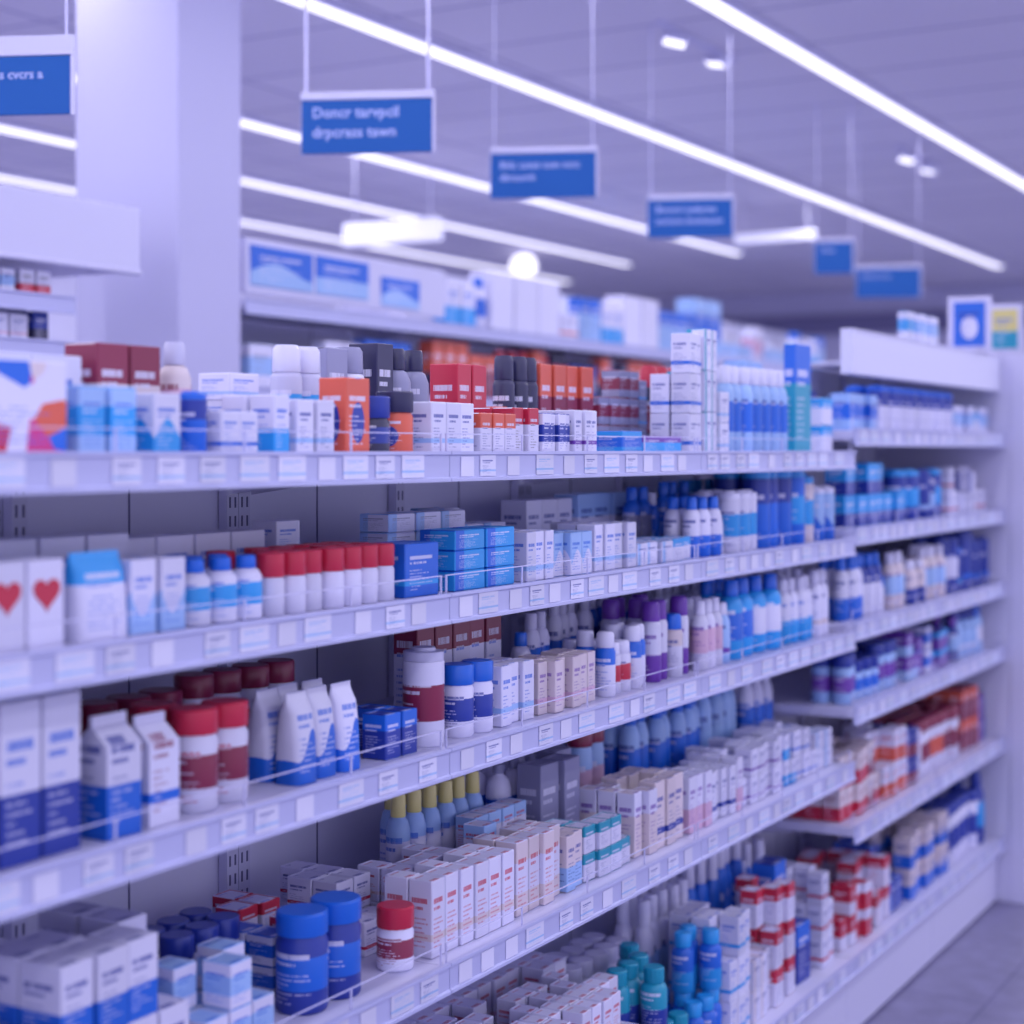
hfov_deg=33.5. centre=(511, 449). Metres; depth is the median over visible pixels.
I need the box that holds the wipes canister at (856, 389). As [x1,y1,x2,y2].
[845,385,864,394]
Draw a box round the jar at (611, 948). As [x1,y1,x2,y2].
[593,942,617,968]
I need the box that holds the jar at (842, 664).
[832,654,852,703]
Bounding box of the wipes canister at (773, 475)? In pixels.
[770,472,777,546]
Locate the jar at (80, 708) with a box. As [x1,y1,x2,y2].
[80,708,81,736]
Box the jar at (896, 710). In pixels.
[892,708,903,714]
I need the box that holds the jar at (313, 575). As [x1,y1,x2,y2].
[294,549,321,610]
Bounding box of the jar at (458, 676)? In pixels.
[444,662,473,737]
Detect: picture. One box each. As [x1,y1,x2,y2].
[954,302,984,346]
[992,309,1017,348]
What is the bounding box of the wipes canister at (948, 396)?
[944,393,951,430]
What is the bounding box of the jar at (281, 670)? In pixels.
[257,658,294,687]
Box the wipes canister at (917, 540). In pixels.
[910,536,929,544]
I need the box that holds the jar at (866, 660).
[855,656,870,695]
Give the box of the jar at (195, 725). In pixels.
[169,704,217,812]
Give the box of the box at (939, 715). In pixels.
[924,711,942,764]
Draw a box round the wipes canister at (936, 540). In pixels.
[930,537,948,593]
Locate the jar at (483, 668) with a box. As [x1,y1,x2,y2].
[461,658,492,732]
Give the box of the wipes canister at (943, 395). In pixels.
[938,392,945,430]
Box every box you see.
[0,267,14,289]
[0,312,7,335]
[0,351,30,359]
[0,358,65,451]
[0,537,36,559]
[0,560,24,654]
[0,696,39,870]
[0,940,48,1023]
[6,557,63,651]
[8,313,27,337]
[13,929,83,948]
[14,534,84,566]
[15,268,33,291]
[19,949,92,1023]
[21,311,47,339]
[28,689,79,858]
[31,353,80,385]
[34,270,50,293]
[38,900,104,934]
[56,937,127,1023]
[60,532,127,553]
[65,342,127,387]
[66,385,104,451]
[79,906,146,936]
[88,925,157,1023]
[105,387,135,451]
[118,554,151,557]
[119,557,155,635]
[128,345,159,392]
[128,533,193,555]
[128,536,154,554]
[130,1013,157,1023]
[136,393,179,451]
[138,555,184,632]
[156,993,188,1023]
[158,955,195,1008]
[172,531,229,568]
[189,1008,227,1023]
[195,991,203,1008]
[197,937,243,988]
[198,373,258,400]
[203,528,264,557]
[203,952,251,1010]
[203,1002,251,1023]
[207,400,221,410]
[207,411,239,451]
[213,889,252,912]
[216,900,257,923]
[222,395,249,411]
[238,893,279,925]
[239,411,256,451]
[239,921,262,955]
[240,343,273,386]
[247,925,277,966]
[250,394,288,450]
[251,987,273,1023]
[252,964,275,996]
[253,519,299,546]
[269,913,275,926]
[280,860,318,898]
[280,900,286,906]
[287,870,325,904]
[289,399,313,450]
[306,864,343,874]
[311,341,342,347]
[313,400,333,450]
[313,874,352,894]
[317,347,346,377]
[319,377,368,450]
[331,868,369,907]
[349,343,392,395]
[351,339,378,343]
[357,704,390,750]
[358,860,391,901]
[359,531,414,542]
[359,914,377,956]
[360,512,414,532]
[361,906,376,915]
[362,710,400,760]
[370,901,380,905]
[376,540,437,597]
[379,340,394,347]
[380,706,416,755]
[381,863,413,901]
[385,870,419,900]
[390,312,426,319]
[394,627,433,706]
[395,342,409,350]
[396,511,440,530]
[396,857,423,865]
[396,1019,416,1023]
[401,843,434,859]
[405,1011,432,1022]
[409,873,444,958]
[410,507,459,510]
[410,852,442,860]
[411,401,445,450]
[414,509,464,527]
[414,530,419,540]
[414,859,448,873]
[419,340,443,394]
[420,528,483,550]
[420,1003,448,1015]
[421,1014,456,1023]
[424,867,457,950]
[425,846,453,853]
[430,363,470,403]
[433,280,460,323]
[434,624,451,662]
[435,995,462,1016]
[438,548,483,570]
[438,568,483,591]
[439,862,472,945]
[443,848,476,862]
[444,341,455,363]
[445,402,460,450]
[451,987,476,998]
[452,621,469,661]
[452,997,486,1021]
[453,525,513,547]
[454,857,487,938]
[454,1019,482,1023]
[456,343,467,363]
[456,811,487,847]
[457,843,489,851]
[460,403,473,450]
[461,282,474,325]
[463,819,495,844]
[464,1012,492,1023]
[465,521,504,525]
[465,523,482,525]
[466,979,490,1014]
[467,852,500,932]
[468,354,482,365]
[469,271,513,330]
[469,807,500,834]
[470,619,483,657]
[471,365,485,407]
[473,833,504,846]
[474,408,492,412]
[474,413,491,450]
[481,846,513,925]
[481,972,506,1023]
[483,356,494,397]
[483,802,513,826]
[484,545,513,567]
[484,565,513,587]
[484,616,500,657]
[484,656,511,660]
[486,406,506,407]
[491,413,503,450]
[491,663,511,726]
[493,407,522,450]
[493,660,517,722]
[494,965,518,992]
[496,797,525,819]
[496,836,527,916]
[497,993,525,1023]
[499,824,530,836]
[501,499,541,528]
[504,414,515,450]
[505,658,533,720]
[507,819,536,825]
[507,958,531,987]
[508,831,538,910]
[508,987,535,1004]
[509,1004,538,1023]
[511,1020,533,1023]
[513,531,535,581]
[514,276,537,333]
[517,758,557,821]
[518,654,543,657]
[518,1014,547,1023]
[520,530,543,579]
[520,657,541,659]
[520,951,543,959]
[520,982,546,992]
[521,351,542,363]
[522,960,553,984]
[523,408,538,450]
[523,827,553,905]
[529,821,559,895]
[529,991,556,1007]
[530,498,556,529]
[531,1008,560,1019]
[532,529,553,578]
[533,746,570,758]
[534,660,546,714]
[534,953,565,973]
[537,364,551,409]
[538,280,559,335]
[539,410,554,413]
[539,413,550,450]
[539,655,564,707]
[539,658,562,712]
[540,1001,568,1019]
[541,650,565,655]
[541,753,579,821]
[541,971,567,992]
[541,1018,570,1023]
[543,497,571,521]
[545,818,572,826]
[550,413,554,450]
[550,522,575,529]
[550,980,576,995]
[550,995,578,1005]
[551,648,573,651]
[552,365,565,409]
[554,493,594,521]
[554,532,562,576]
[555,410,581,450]
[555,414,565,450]
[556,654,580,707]
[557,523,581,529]
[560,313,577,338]
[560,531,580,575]
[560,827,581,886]
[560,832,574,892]
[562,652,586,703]
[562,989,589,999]
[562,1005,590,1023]
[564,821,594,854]
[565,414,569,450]
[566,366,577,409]
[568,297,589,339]
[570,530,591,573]
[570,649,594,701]
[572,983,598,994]
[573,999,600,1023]
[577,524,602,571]
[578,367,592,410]
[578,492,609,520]
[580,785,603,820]
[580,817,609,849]
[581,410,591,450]
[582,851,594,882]
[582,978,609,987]
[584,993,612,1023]
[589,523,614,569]
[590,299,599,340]
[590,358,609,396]
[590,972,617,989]
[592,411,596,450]
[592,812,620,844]
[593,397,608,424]
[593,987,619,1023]
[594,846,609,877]
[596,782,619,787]
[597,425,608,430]
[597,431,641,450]
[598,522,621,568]
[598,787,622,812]
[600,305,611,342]
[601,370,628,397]
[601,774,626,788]
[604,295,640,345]
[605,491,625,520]
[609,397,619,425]
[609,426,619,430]
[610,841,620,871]
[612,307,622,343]
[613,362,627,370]
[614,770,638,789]
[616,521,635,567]
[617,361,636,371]
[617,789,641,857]
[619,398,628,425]
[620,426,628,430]
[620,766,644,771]
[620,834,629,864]
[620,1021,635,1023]
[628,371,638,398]
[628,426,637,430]
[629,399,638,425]
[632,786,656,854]
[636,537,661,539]
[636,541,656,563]
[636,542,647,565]
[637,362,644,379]
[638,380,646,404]
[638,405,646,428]
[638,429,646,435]
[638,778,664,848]
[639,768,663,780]
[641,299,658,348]
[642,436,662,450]
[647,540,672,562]
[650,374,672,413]
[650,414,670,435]
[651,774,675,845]
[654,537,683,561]
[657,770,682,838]
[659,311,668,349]
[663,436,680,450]
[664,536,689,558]
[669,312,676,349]
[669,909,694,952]
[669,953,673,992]
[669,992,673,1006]
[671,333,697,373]
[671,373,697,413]
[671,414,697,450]
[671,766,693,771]
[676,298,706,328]
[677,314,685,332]
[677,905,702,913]
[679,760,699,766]
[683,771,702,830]
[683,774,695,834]
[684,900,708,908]
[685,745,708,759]
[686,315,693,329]
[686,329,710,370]
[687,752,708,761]
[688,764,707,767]
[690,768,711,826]
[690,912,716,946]
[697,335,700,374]
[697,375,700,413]
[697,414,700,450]
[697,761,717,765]
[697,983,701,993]
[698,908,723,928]
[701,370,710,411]
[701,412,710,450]
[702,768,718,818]
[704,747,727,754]
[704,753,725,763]
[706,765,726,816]
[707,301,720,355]
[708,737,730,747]
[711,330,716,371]
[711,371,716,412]
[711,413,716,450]
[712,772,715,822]
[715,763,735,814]
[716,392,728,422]
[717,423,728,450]
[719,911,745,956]
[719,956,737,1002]
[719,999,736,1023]
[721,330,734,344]
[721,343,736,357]
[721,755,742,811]
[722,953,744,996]
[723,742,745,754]
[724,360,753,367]
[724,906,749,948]
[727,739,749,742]
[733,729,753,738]
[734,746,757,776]
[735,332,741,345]
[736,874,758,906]
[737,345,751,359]
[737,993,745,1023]
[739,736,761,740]
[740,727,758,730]
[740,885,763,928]
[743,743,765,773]
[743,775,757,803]
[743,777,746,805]
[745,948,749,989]
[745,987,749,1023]
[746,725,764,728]
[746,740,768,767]
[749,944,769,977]
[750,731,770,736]
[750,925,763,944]
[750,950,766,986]
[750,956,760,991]
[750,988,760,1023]
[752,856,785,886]
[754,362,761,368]
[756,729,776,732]
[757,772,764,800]
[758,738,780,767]
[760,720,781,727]
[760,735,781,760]
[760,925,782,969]
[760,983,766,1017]
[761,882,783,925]
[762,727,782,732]
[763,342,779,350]
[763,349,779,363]
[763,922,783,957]
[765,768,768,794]
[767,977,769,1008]
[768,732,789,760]
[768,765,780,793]
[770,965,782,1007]
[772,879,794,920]
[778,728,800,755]
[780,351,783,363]
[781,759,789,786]
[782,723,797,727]
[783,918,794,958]
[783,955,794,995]
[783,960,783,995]
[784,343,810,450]
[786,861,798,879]
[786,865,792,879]
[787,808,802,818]
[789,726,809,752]
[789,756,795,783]
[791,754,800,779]
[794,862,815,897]
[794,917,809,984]
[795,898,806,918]
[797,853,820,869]
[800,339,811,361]
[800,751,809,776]
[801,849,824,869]
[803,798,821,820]
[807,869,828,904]
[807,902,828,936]
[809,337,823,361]
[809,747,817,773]
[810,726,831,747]
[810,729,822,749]
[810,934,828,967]
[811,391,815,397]
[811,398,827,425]
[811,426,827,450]
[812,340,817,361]
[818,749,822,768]
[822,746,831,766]
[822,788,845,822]
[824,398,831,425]
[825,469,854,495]
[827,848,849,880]
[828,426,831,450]
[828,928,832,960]
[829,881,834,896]
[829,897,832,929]
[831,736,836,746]
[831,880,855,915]
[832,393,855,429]
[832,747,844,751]
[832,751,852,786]
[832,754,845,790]
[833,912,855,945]
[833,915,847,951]
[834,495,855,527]
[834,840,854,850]
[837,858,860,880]
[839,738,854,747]
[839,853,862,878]
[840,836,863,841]
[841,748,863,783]
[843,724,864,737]
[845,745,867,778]
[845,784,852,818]
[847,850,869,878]
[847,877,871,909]
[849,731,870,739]
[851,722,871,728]
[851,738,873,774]
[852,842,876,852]
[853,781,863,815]
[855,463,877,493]
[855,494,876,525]
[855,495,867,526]
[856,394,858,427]
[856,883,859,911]
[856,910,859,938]
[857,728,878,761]
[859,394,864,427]
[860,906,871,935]
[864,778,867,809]
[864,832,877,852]
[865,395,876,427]
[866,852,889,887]
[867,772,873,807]
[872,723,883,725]
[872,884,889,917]
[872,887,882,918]
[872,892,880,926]
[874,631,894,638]
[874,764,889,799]
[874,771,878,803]
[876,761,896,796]
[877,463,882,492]
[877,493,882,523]
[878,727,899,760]
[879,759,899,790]
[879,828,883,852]
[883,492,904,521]
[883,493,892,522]
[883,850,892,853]
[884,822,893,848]
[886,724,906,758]
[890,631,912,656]
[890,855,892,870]
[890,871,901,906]
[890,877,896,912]
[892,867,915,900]
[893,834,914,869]
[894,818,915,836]
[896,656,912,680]
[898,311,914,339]
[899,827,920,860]
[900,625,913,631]
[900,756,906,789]
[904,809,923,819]
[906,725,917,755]
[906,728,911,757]
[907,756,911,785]
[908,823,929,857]
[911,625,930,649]
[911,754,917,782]
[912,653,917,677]
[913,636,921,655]
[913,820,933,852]
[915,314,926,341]
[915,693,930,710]
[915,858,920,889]
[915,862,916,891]
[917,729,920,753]
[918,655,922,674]
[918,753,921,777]
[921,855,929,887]
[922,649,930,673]
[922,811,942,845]
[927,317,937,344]
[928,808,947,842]
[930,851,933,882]
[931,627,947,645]
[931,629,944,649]
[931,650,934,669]
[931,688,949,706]
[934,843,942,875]
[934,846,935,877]
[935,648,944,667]
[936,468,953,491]
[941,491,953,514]
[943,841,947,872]
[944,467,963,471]
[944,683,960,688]
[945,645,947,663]
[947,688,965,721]
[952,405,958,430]
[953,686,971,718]
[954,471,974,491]
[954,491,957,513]
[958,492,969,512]
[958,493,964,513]
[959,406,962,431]
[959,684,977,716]
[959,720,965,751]
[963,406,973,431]
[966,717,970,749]
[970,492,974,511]
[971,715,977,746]
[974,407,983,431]
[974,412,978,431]
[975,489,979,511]
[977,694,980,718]
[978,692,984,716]
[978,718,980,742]
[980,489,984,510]
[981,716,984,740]
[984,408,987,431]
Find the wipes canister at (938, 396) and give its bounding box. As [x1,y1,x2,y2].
[931,391,941,430]
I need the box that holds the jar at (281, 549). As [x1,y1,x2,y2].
[269,548,295,550]
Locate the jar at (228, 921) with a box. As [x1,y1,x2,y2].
[207,911,239,939]
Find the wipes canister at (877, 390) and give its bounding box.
[865,385,884,428]
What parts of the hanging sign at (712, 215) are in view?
rod, panel, rod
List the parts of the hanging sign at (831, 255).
panel, rod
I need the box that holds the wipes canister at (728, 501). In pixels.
[716,491,739,552]
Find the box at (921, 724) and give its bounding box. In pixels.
[906,720,925,774]
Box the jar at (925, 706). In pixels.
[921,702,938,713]
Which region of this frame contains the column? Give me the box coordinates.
[76,0,239,390]
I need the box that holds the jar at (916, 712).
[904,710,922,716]
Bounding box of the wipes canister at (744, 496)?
[732,490,749,551]
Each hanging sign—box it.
[0,0,74,116]
[300,0,434,154]
[490,0,597,199]
[647,22,733,238]
[814,101,854,273]
[855,130,921,297]
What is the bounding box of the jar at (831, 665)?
[830,665,832,698]
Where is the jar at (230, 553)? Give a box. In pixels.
[206,550,234,569]
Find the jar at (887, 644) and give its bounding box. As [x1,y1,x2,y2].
[873,640,890,687]
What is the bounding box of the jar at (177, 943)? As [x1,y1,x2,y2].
[159,930,193,959]
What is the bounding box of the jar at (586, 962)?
[568,956,592,983]
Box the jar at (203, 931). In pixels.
[185,920,218,990]
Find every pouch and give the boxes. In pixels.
[64,550,126,642]
[248,687,281,781]
[275,690,315,785]
[276,682,297,705]
[301,678,322,689]
[306,685,335,778]
[328,680,359,771]
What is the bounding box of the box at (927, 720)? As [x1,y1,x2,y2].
[910,717,929,770]
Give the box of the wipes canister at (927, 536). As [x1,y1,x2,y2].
[924,535,933,543]
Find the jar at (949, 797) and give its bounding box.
[940,795,961,856]
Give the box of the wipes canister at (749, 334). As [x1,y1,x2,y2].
[742,327,756,360]
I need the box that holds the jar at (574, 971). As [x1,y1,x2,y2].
[566,963,581,984]
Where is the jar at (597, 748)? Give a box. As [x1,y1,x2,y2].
[591,730,603,785]
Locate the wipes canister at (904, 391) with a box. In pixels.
[898,388,907,429]
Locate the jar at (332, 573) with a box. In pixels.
[317,547,343,608]
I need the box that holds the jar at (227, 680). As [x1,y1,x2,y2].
[203,667,241,697]
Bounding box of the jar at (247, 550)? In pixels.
[244,547,270,553]
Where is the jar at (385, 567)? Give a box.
[368,543,393,600]
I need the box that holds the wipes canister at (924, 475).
[914,469,929,517]
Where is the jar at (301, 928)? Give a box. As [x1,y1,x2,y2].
[276,903,327,1015]
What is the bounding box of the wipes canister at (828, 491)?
[818,485,833,539]
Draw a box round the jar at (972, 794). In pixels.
[956,788,977,848]
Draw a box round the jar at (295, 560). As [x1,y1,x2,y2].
[278,550,305,613]
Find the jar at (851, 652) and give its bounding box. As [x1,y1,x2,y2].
[844,651,854,700]
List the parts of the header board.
picture panel, picture panel, picture panel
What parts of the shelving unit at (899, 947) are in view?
panel, shelf, shelf, shelf, shelf, shelf, shelf, price rail, price rail, price rail, price rail, price rail, price rail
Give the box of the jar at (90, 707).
[80,699,117,735]
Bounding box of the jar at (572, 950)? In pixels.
[560,945,584,957]
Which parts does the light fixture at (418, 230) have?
rod, rod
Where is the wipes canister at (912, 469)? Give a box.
[912,469,918,518]
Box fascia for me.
[0,184,141,277]
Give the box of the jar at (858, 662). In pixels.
[854,658,861,697]
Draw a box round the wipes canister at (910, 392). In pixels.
[904,388,913,429]
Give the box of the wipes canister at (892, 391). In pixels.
[885,386,896,428]
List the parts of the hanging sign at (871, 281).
rod, panel, rod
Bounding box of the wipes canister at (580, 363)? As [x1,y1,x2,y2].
[575,361,586,366]
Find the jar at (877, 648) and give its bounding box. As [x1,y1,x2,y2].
[864,642,883,689]
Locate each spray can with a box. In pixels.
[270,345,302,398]
[299,347,320,399]
[335,347,363,377]
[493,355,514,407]
[512,356,527,407]
[526,358,537,407]
[547,353,558,364]
[558,354,565,365]
[562,639,575,649]
[575,629,594,650]
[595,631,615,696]
[600,599,619,630]
[604,624,620,638]
[609,597,626,624]
[609,622,624,638]
[614,639,630,690]
[614,641,620,693]
[623,625,641,688]
[626,598,644,624]
[628,623,645,685]
[631,593,647,600]
[640,365,657,435]
[641,601,660,682]
[649,599,667,679]
[657,366,667,373]
[666,613,682,676]
[669,595,688,673]
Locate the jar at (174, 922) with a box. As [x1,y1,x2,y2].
[156,915,189,930]
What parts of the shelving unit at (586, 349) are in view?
panel, shelf, price rail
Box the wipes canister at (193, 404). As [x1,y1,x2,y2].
[178,391,206,451]
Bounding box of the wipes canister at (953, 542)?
[943,536,957,592]
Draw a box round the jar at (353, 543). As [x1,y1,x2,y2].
[345,542,368,544]
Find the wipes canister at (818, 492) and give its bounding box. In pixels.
[814,486,823,540]
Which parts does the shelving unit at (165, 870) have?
panel, shelf, shelf, price rail, price rail, price rail, shelf, price rail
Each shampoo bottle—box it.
[160,342,191,393]
[184,555,206,572]
[185,558,210,626]
[204,553,231,571]
[206,556,237,622]
[232,554,262,619]
[380,798,390,861]
[386,794,409,863]
[393,348,410,390]
[404,350,428,401]
[405,789,425,844]
[421,784,440,846]
[436,780,456,848]
[451,775,468,814]
[465,771,483,810]
[473,278,485,326]
[494,350,503,356]
[506,351,514,356]
[510,632,530,658]
[517,352,525,357]
[524,613,540,654]
[534,611,549,651]
[543,355,547,363]
[545,606,562,649]
[559,604,569,639]
[566,603,577,638]
[577,601,593,631]
[590,600,598,637]
[596,598,607,630]
[603,726,618,775]
[610,361,613,369]
[614,900,632,940]
[617,724,622,735]
[619,720,639,771]
[622,487,640,537]
[629,896,637,940]
[634,898,653,963]
[636,717,648,768]
[637,487,651,536]
[638,891,646,899]
[645,893,661,964]
[647,712,665,767]
[647,884,658,892]
[648,493,659,536]
[652,588,662,598]
[655,888,668,986]
[656,482,668,536]
[659,880,667,888]
[660,598,668,612]
[661,710,670,767]
[662,587,670,607]
[664,497,681,535]
[667,481,678,501]
[667,883,678,916]
[668,705,686,767]
[668,876,676,882]
[671,586,678,595]
[676,878,687,907]
[677,872,682,877]
[678,481,688,496]
[678,496,687,515]
[678,584,690,597]
[682,497,699,557]
[682,702,695,746]
[683,866,696,901]
[687,479,695,495]
[687,598,693,666]
[687,615,689,666]
[688,583,697,596]
[690,600,708,669]
[691,596,700,600]
[692,701,699,745]
[694,479,702,491]
[694,860,708,902]
[696,497,710,556]
[696,582,699,595]
[696,697,711,746]
[699,580,716,599]
[702,598,715,667]
[704,479,711,489]
[705,854,720,908]
[707,496,721,555]
[708,693,723,737]
[709,597,722,665]
[714,578,723,600]
[717,365,733,450]
[717,850,727,909]
[718,507,722,552]
[719,579,742,659]
[719,602,729,662]
[719,691,730,737]
[724,847,732,906]
[727,689,735,738]
[729,841,743,906]
[730,366,741,450]
[734,577,753,655]
[736,683,753,729]
[738,367,752,450]
[741,842,751,874]
[741,859,745,873]
[747,575,765,652]
[749,368,761,450]
[750,680,763,725]
[754,838,763,861]
[758,369,770,450]
[760,677,772,720]
[762,573,781,649]
[767,370,779,450]
[774,568,783,575]
[776,371,787,450]
[776,579,790,644]
[783,567,790,576]
[784,577,797,642]
[786,332,796,343]
[791,569,800,577]
[794,576,807,640]
[795,333,801,343]
[799,575,811,638]
[809,570,821,636]
[815,568,827,634]
[818,560,831,620]
[828,559,834,576]
[832,557,848,621]
[845,556,858,619]
[854,555,862,617]
[857,554,866,615]
[862,553,874,614]
[870,552,881,612]
[878,563,883,610]
[881,553,896,608]
[891,552,902,606]
[893,551,904,604]
[903,561,915,603]
[906,545,916,559]
[906,559,917,602]
[914,558,925,601]
[915,547,927,598]
[923,546,933,597]
[926,545,937,596]
[931,616,941,626]
[934,544,945,595]
[940,615,945,627]
[943,613,948,626]
[946,617,958,660]
[948,778,963,791]
[949,612,960,657]
[955,611,963,656]
[959,609,969,654]
[966,608,976,653]
[968,770,983,843]
[971,607,981,651]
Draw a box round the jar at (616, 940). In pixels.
[605,936,628,958]
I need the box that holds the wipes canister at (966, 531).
[959,530,972,587]
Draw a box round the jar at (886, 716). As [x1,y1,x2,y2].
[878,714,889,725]
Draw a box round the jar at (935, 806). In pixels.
[930,804,951,866]
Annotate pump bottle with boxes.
[478,770,486,805]
[481,766,492,781]
[486,763,511,804]
[503,761,508,772]
[504,758,518,798]
[525,753,535,760]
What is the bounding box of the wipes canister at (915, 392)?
[910,389,917,429]
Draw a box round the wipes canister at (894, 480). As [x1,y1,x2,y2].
[883,469,905,519]
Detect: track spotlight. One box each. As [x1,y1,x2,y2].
[654,20,737,67]
[895,146,939,173]
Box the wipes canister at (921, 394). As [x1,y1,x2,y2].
[915,390,924,429]
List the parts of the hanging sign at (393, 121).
rod, panel, rod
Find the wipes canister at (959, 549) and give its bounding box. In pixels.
[958,548,961,590]
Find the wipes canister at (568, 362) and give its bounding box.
[566,360,577,366]
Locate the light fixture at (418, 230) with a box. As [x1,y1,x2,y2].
[343,153,442,247]
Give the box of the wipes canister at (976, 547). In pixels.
[973,538,979,586]
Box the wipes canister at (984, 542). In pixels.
[975,536,988,583]
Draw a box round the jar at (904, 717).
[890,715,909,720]
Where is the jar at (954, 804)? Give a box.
[936,799,957,861]
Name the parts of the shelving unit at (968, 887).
panel, shelf, shelf, shelf, shelf, shelf, price rail, price rail, price rail, price rail, price rail, price rail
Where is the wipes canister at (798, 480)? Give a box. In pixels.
[791,471,804,543]
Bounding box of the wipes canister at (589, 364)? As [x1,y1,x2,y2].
[586,362,596,396]
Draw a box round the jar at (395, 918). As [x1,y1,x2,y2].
[377,900,413,972]
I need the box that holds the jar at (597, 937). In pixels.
[582,932,605,944]
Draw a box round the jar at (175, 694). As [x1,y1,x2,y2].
[138,687,182,704]
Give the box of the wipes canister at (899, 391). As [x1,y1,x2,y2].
[893,387,901,428]
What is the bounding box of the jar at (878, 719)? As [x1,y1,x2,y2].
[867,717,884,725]
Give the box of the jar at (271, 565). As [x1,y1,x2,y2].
[255,552,284,616]
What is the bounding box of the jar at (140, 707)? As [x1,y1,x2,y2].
[129,700,177,726]
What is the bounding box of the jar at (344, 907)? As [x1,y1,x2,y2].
[310,890,360,999]
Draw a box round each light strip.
[0,120,632,265]
[0,171,571,282]
[75,68,742,254]
[283,0,1004,267]
[692,0,1023,189]
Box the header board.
[240,237,444,317]
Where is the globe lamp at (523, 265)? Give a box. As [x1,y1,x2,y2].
[510,252,536,276]
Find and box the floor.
[863,900,1023,1023]
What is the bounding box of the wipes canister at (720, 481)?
[712,473,740,490]
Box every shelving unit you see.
[0,288,76,355]
[0,426,450,1023]
[238,433,702,993]
[240,298,436,401]
[335,276,468,314]
[373,321,576,405]
[515,339,670,361]
[525,437,856,1023]
[560,295,568,312]
[647,356,767,370]
[705,417,940,1023]
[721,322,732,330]
[733,324,787,387]
[767,362,834,371]
[806,369,1004,959]
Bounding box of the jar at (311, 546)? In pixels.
[309,545,335,548]
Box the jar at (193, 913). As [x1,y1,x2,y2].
[179,907,211,921]
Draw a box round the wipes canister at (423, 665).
[403,645,443,747]
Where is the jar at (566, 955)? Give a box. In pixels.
[547,952,568,962]
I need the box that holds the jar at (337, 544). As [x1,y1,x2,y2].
[327,543,352,545]
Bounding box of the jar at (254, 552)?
[252,549,279,554]
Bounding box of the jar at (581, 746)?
[566,734,592,786]
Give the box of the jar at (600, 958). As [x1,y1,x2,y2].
[583,949,608,975]
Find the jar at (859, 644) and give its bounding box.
[853,639,870,654]
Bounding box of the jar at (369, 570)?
[351,544,377,603]
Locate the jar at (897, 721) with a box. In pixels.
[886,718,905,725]
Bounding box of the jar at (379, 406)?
[369,396,389,450]
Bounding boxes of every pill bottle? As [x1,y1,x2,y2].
[606,967,629,1021]
[617,941,638,966]
[618,959,640,1023]
[628,951,648,983]
[641,963,666,1023]
[667,986,671,1017]
[667,1018,672,1023]
[668,1010,687,1023]
[671,930,693,993]
[671,992,691,1010]
[679,923,698,985]
[684,999,703,1023]
[692,985,696,998]
[696,992,715,1023]
[699,926,721,989]
[702,988,721,1023]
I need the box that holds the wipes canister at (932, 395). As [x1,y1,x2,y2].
[926,391,934,430]
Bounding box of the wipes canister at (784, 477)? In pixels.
[778,471,791,544]
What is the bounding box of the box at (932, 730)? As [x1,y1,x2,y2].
[917,714,935,767]
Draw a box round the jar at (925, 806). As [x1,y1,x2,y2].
[914,798,934,811]
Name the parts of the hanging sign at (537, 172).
rod, panel, rod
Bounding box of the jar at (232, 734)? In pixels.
[201,697,247,802]
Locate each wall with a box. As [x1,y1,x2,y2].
[28,276,334,341]
[652,282,1023,371]
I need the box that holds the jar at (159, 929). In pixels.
[147,924,165,958]
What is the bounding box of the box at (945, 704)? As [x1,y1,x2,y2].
[940,703,958,754]
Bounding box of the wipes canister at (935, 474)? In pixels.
[923,468,940,515]
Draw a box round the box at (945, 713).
[929,709,947,760]
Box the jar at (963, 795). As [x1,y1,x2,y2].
[946,791,966,852]
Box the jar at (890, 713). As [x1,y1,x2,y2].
[885,711,895,716]
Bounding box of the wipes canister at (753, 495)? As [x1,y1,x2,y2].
[745,490,756,549]
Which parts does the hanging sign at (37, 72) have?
panel, rod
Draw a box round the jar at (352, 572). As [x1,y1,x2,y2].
[335,546,361,605]
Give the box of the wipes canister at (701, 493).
[693,490,715,508]
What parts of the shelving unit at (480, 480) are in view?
panel, shelf, shelf, shelf, price rail, price rail, price rail, price rail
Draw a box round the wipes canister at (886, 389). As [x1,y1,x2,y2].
[881,386,888,428]
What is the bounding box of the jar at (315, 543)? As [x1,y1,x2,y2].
[304,542,328,544]
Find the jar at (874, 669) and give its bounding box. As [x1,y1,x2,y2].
[859,654,878,692]
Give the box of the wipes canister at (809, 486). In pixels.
[804,474,813,542]
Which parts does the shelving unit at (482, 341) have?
panel, shelf, price rail, price rail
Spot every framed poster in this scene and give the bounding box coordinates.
[948,296,991,351]
[987,304,1022,353]
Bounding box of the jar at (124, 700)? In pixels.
[106,693,151,723]
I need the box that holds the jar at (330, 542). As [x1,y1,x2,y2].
[320,541,344,543]
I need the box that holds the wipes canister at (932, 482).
[930,478,935,516]
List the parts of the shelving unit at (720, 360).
shelf, price rail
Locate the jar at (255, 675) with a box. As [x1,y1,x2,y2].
[231,662,268,728]
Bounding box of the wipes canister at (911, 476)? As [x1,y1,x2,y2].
[900,469,916,519]
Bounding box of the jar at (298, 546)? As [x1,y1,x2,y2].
[286,544,310,548]
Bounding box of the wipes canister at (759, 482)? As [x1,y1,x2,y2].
[741,472,770,548]
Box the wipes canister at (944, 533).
[931,532,949,536]
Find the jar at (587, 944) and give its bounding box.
[569,938,593,950]
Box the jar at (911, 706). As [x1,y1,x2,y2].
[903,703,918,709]
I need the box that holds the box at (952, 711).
[938,706,956,758]
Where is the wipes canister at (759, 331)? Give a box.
[757,328,762,360]
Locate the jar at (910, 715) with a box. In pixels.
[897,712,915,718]
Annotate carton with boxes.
[80,710,140,841]
[131,710,178,828]
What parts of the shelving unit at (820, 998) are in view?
panel, shelf, shelf, shelf, price rail, price rail, price rail, price rail, shelf, price rail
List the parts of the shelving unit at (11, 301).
shelf, price rail, price rail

